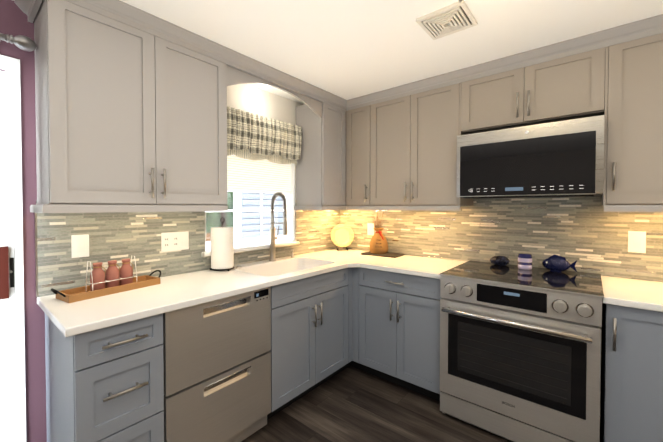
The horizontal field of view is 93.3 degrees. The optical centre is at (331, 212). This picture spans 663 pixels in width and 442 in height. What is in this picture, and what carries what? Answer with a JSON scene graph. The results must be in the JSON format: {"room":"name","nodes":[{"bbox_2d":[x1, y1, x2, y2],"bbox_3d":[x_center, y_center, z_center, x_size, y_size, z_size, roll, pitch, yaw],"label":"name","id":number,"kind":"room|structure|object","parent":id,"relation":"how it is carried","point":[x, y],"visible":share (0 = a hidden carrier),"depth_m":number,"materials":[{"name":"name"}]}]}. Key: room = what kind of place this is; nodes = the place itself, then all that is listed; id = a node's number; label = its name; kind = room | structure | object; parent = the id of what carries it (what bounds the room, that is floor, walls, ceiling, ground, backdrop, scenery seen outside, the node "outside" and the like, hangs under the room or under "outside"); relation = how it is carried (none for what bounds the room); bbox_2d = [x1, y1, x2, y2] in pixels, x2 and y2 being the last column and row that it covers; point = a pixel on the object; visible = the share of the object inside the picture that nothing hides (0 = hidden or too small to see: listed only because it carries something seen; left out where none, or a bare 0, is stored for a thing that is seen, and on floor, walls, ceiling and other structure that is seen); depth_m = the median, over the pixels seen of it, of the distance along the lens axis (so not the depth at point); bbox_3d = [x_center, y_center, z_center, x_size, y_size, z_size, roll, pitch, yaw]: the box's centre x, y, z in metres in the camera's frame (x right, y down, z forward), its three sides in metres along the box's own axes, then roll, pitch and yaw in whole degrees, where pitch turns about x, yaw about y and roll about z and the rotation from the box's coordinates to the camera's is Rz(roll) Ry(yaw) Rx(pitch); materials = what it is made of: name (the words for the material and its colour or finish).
{"room":"kitchen","nodes":[
{"label":"kitchen","id":0,"kind":"room"},
{"bbox_2d":[0,0,312,441],"bbox_3d":[-1.564,0.169,1.531,0.150,2.335,5.300,1,1,40],"label":"wall","id":1,"kind":"structure","parent":0,"point":[14,22],"depth_m":1.53,"materials":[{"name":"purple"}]},
{"bbox_2d":[0,70,17,441],"bbox_3d":[-2.118,0.349,0.826,0.160,1.999,1.801,1,1,40],"label":"sliding door","id":2,"kind":"structure","parent":1,"relation":"in","point":[8,404],"depth_m":1.48,"materials":[{"name":"white plastic"}]},
{"bbox_2d":[0,55,25,441],"bbox_3d":[-2.075,0.318,0.789,0.010,2.062,1.859,1,1,40],"label":"door frame","id":3,"kind":"structure","parent":1,"relation":"attached to","point":[7,63],"depth_m":1.49,"materials":[{"name":"white wood"}]},
{"bbox_2d":[0,33,36,51],"bbox_3d":[-2.089,-0.747,0.671,0.116,0.106,2.131,1,1,40],"label":"curtain rod","id":4,"kind":"object","parent":1,"relation":"attached to","point":[24,43],"visible":1,"depth_m":1.42,"materials":[{"name":"silver metal"}]},
{"bbox_2d":[34,0,226,204],"bbox_3d":[-1.038,-0.497,1.737,0.376,0.910,0.840,1,1,40],"label":"upper cabinet","id":5,"kind":"object","parent":1,"relation":"attached to","point":[127,114],"visible":0.94,"depth_m":1.53,"materials":[{"name":"grey paint"}]},
{"bbox_2d":[14,0,41,22],"bbox_3d":[-1.350,-0.958,1.396,0.322,0.076,0.062,1,1,40],"label":"crown molding","id":6,"kind":"structure","parent":5,"relation":"attached to","point":[30,8],"depth_m":1.45,"materials":[{"name":"grey paint"}]},
{"bbox_2d":[30,204,227,212],"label":"molding","id":7,"kind":"structure","parent":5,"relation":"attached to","point":[55,208],"depth_m":1.52,"materials":[{"name":"grey paint"}]},
{"bbox_2d":[65,0,345,110],"bbox_3d":[-0.560,-0.969,2.045,0.062,0.076,2.070,1,1,40],"label":"crown molding","id":8,"kind":"structure","parent":5,"relation":"attached to","point":[129,15],"depth_m":1.80,"materials":[{"name":"grey paint"}]},
{"bbox_2d":[227,65,321,118],"bbox_3d":[-0.385,-0.880,2.330,0.020,0.161,0.916,1,1,40],"label":"arch","id":9,"kind":"object","parent":5,"relation":"attached to","point":[235,76],"visible":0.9,"depth_m":2.19,"materials":[{"name":"grey paint"}]},
{"bbox_2d":[35,200,339,296],"bbox_3d":[-0.683,0.161,2.466,0.010,0.480,2.416,1,1,40],"label":"backsplash","id":10,"kind":"structure","parent":1,"relation":"attached to","point":[118,237],"depth_m":1.87,"materials":[{"name":"tile"}]},
{"bbox_2d":[71,234,88,257],"bbox_3d":[-1.336,0.178,1.665,0.009,0.120,0.074,1,1,40],"label":"switch plate","id":11,"kind":"object","parent":10,"relation":"attached to","point":[79,245],"visible":1,"depth_m":1.66,"materials":[{"name":"white plastic"}]},
{"bbox_2d":[161,231,188,251],"bbox_3d":[-1.020,0.188,2.046,0.009,0.121,0.173,1,1,40],"label":"electrical outlet plate","id":12,"kind":"object","parent":10,"relation":"attached to","point":[173,241],"visible":1,"depth_m":2.04,"materials":[{"name":"white plastic"}]},
{"bbox_2d":[205,163,294,250],"bbox_3d":[-0.673,-0.257,2.593,0.145,1.048,0.881,1,1,40],"label":"window","id":13,"kind":"structure","parent":1,"relation":"in","point":[246,217],"depth_m":2.65,"materials":[{"name":"white glass"}]},
{"bbox_2d":[227,155,290,193],"bbox_3d":[-0.658,-0.467,2.577,0.032,0.606,0.859,1,1,40],"label":"window blind","id":14,"kind":"object","parent":13,"relation":"attached to","point":[256,176],"visible":0.43,"depth_m":2.61,"materials":[{"name":"white fabric"}]},
{"bbox_2d":[202,241,299,256],"bbox_3d":[-0.635,0.285,2.558,0.140,0.030,0.916,1,1,40],"label":"window sill","id":15,"kind":"structure","parent":1,"relation":"attached to","point":[244,248],"depth_m":2.54,"materials":[{"name":"white"}]},
{"bbox_2d":[227,107,301,164],"bbox_3d":[-0.573,-0.590,2.490,0.095,0.350,0.911,1,1,40],"label":"window valance","id":16,"kind":"object","parent":1,"relation":"attached to","point":[252,136],"visible":0.77,"depth_m":2.48,"materials":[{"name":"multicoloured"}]},
{"bbox_2d":[296,102,345,205],"bbox_3d":[0.011,-0.519,3.031,0.337,0.910,0.657,1,1,40],"label":"upper cabinet","id":17,"kind":"object","parent":1,"relation":"attached to","point":[321,172],"visible":0.83,"depth_m":2.78,"materials":[{"name":"grey paint"}]},
{"bbox_2d":[13,0,662,103],"bbox_3d":[0.226,-1.023,0.026,4.800,0.100,5.300,1,1,40],"label":"ceiling","id":18,"kind":"structure","parent":0,"point":[347,49],"depth_m":1.73,"materials":[{"name":"white paint"}]},
{"bbox_2d":[416,0,477,39],"bbox_3d":[0.602,-0.988,1.631,0.236,0.024,0.236,1,1,40],"label":"ceiling vent","id":19,"kind":"object","parent":18,"relation":"in","point":[448,20],"visible":1,"depth_m":1.61,"materials":[{"name":"beige metal"}]},
{"bbox_2d":[241,366,601,441],"bbox_3d":[0.226,1.411,0.067,4.800,0.100,5.300,1,1,40],"label":"floor","id":20,"kind":"structure","parent":0,"point":[350,404],"depth_m":2.02,"materials":[{"name":"brown wood"}]},
{"bbox_2d":[45,313,163,441],"bbox_3d":[-1.086,0.895,1.491,0.646,0.884,0.320,1,1,40],"label":"base cabinet","id":21,"kind":"object","parent":20,"relation":"on","point":[106,384],"visible":0.96,"depth_m":1.31,"materials":[{"name":"grey paint"}]},
{"bbox_2d":[163,287,270,441],"bbox_3d":[-0.797,0.889,1.865,0.612,0.884,0.617,1,1,40],"label":"dishwasher","id":22,"kind":"object","parent":20,"relation":"on","point":[211,348],"visible":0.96,"depth_m":1.64,"materials":[{"name":"metal"}]},
{"bbox_2d":[267,268,347,419],"bbox_3d":[-0.333,0.880,2.398,0.646,0.884,0.788,1,1,40],"label":"base cabinet","id":23,"kind":"object","parent":20,"relation":"on","point":[309,335],"visible":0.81,"depth_m":2.16,"materials":[{"name":"grey paint"}]},
{"bbox_2d":[37,248,376,336],"bbox_3d":[-0.405,0.504,2.241,0.713,0.200,2.414,1,1,40],"label":"countertop","id":24,"kind":"structure","parent":23,"relation":"on","point":[176,292],"depth_m":1.66,"materials":[{"name":"white stone"}]},
{"bbox_2d":[51,256,160,302],"bbox_3d":[-1.164,0.329,1.663,0.150,0.171,0.506,1,1,31],"label":"tray","id":25,"kind":"object","parent":24,"relation":"on","point":[111,280],"visible":1,"depth_m":1.63,"materials":[{"name":"brown wood"}]},
{"bbox_2d":[210,218,233,270],"bbox_3d":[-0.772,0.220,2.213,0.165,0.370,0.162,1,1,40],"label":"paper towel holder","id":26,"kind":"object","parent":24,"relation":"on","point":[222,247],"visible":0.98,"depth_m":2.15,"materials":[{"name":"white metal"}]},
{"bbox_2d":[269,192,287,260],"bbox_3d":[-0.420,0.116,2.553,0.208,0.565,0.094,1,1,40],"label":"faucet","id":27,"kind":"object","parent":24,"relation":"on","point":[272,229],"visible":1,"depth_m":2.57,"materials":[{"name":"silver metal"}]},
{"bbox_2d":[331,224,353,250],"bbox_3d":[0.110,0.253,3.201,0.174,0.267,0.174,1,1,40],"label":"plate","id":28,"kind":"object","parent":24,"relation":"on","point":[342,235],"visible":0.98,"depth_m":3.21,"materials":[{"name":"beige ceramic"}]},
{"bbox_2d":[361,251,404,257],"bbox_3d":[0.478,0.387,2.914,0.350,0.011,0.210,1,1,36],"label":"slate board","id":29,"kind":"object","parent":24,"relation":"on","point":[392,255],"visible":0.83,"depth_m":2.86,"materials":[{"name":"grey"}]},
{"bbox_2d":[369,212,387,253],"bbox_3d":[0.446,0.184,2.950,0.174,0.394,0.176,1,1,40],"label":"burlap sack","id":30,"kind":"object","parent":29,"relation":"on","point":[378,235],"visible":1,"depth_m":2.90,"materials":[{"name":"brown fabric"}]},
{"bbox_2d":[361,255,465,278],"bbox_3d":[0.654,0.417,2.511,0.690,0.034,0.644,1,1,40],"label":"countertop","id":31,"kind":"structure","parent":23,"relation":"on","point":[405,264],"depth_m":2.42,"materials":[{"name":"white stone"}]},
{"bbox_2d":[340,267,364,371],"bbox_3d":[0.139,0.870,2.948,0.669,0.884,0.657,1,1,40],"label":"base cabinet","id":32,"kind":"object","parent":20,"relation":"on","point":[353,317],"visible":0.23,"depth_m":2.54,"materials":[{"name":"grey paint"}]},
{"bbox_2d":[359,267,441,400],"bbox_3d":[0.659,0.878,2.523,0.671,0.884,0.646,1,1,40],"label":"base cabinet","id":33,"kind":"object","parent":20,"relation":"on","point":[399,328],"visible":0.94,"depth_m":2.28,"materials":[{"name":"grey paint"}]},
{"bbox_2d":[439,260,603,441],"bbox_3d":[1.201,0.863,2.012,0.806,0.931,0.737,1,1,40],"label":"range","id":34,"kind":"object","parent":20,"relation":"on","point":[527,343],"visible":0.98,"depth_m":1.76,"materials":[{"name":"metal"}]},
{"bbox_2d":[490,256,509,265],"bbox_3d":[1.251,0.358,2.337,0.127,0.066,0.133,1,1,40],"label":"candle holder","id":35,"kind":"object","parent":34,"relation":"on","point":[500,260],"visible":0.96,"depth_m":2.30,"materials":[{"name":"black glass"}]},
{"bbox_2d":[518,253,531,269],"bbox_3d":[1.357,0.342,2.196,0.087,0.104,0.087,1,1,40],"label":"candle jar","id":36,"kind":"object","parent":34,"relation":"on","point":[524,261],"visible":0.98,"depth_m":2.16,"materials":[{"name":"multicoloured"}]},
{"bbox_2d":[542,254,576,271],"bbox_3d":[1.528,0.340,2.099,0.191,0.112,0.053,1,1,40],"label":"fish","id":37,"kind":"object","parent":34,"relation":"on","point":[555,263],"visible":1,"depth_m":2.09},
{"bbox_2d":[601,303,662,441],"bbox_3d":[1.728,0.893,1.637,0.464,0.884,0.646,1,1,40],"label":"base cabinet","id":38,"kind":"object","parent":20,"relation":"on","point":[632,379],"visible":0.98,"depth_m":1.51,"materials":[{"name":"grey paint"}]},
{"bbox_2d":[601,276,662,311],"bbox_3d":[1.728,0.432,1.633,0.488,0.034,0.624,1,1,40],"label":"countertop","id":39,"kind":"structure","parent":38,"relation":"on","point":[638,294],"depth_m":1.60,"materials":[{"name":"white stone"}]},
{"bbox_2d":[343,248,656,415],"bbox_3d":[1.928,0.161,1.980,4.650,2.335,0.150,1,1,40],"label":"wall","id":40,"kind":"structure","parent":0,"point":[601,348],"depth_m":2.04,"materials":[{"name":"beige"}]},
{"bbox_2d":[346,105,370,205],"bbox_3d":[0.324,-0.518,2.954,0.286,0.910,0.376,1,1,40],"label":"upper cabinet","id":41,"kind":"object","parent":40,"relation":"attached to","point":[357,156],"visible":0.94,"depth_m":2.84,"materials":[{"name":"beige paint"}]},
{"bbox_2d":[346,14,662,110],"bbox_3d":[1.002,-0.971,2.168,2.308,0.076,0.062,1,1,40],"label":"crown molding","id":42,"kind":"structure","parent":41,"relation":"attached to","point":[651,26],"depth_m":1.97,"materials":[{"name":"grey paint"}]},
{"bbox_2d":[370,83,459,205],"bbox_3d":[0.726,-0.512,2.620,0.758,0.910,0.376,1,1,40],"label":"upper cabinet","id":43,"kind":"object","parent":40,"relation":"attached to","point":[413,149],"visible":0.92,"depth_m":2.48,"materials":[{"name":"beige paint"}]},
{"bbox_2d":[294,206,460,210],"label":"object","id":44,"kind":"structure","parent":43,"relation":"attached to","point":[441,208],"depth_m":2.67,"materials":[{"name":"grey paint"}]},
{"bbox_2d":[340,195,662,281],"bbox_3d":[1.322,0.132,2.377,3.190,0.540,0.010,1,1,40],"label":"backsplash","id":45,"kind":"structure","parent":40,"relation":"attached to","point":[589,234],"depth_m":2.28,"materials":[{"name":"tile"}]},
{"bbox_2d":[367,223,373,234],"bbox_3d":[0.391,0.167,3.139,0.075,0.120,0.009,1,1,40],"label":"electrical outlet plate","id":46,"kind":"object","parent":45,"relation":"attached to","point":[370,229],"visible":0.95,"depth_m":3.14,"materials":[{"name":"white plastic"}]},
{"bbox_2d":[628,231,645,252],"bbox_3d":[1.867,0.180,1.913,0.078,0.131,0.009,1,1,40],"label":"switch plate","id":47,"kind":"object","parent":45,"relation":"attached to","point":[636,241],"visible":1,"depth_m":1.91,"materials":[{"name":"white plastic"}]},
{"bbox_2d":[461,47,604,134],"bbox_3d":[1.327,-0.769,2.117,0.780,0.380,0.376,1,1,40],"label":"upper cabinet","id":48,"kind":"object","parent":40,"relation":"attached to","point":[566,88],"visible":0.96,"depth_m":1.96,"materials":[{"name":"beige paint"}]},
{"bbox_2d":[457,115,603,198],"bbox_3d":[1.310,-0.317,2.104,0.777,0.438,0.428,1,1,40],"label":"over-the-range microwave","id":49,"kind":"object","parent":48,"relation":"attached to","point":[564,158],"visible":1,"depth_m":1.90,"materials":[{"name":"metal"}]},
{"bbox_2d":[459,47,607,205],"bbox_3d":[1.340,-0.504,2.136,0.804,0.910,0.337,1,1,40],"label":"cabinet filler","id":50,"kind":"object","parent":40,"relation":"attached to","point":[465,202],"visible":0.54,"depth_m":1.76,"materials":[{"name":"beige paint"}]},
{"bbox_2d":[606,33,662,204],"bbox_3d":[1.815,-0.497,1.716,0.462,0.910,0.376,1,1,40],"label":"upper cabinet","id":51,"kind":"object","parent":40,"relation":"attached to","point":[634,173],"visible":0.98,"depth_m":1.68,"materials":[{"name":"beige paint"}]},
{"bbox_2d":[604,205,662,211],"label":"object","id":52,"kind":"structure","parent":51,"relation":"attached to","point":[607,208],"depth_m":1.68,"materials":[{"name":"grey paint"}]}
]}

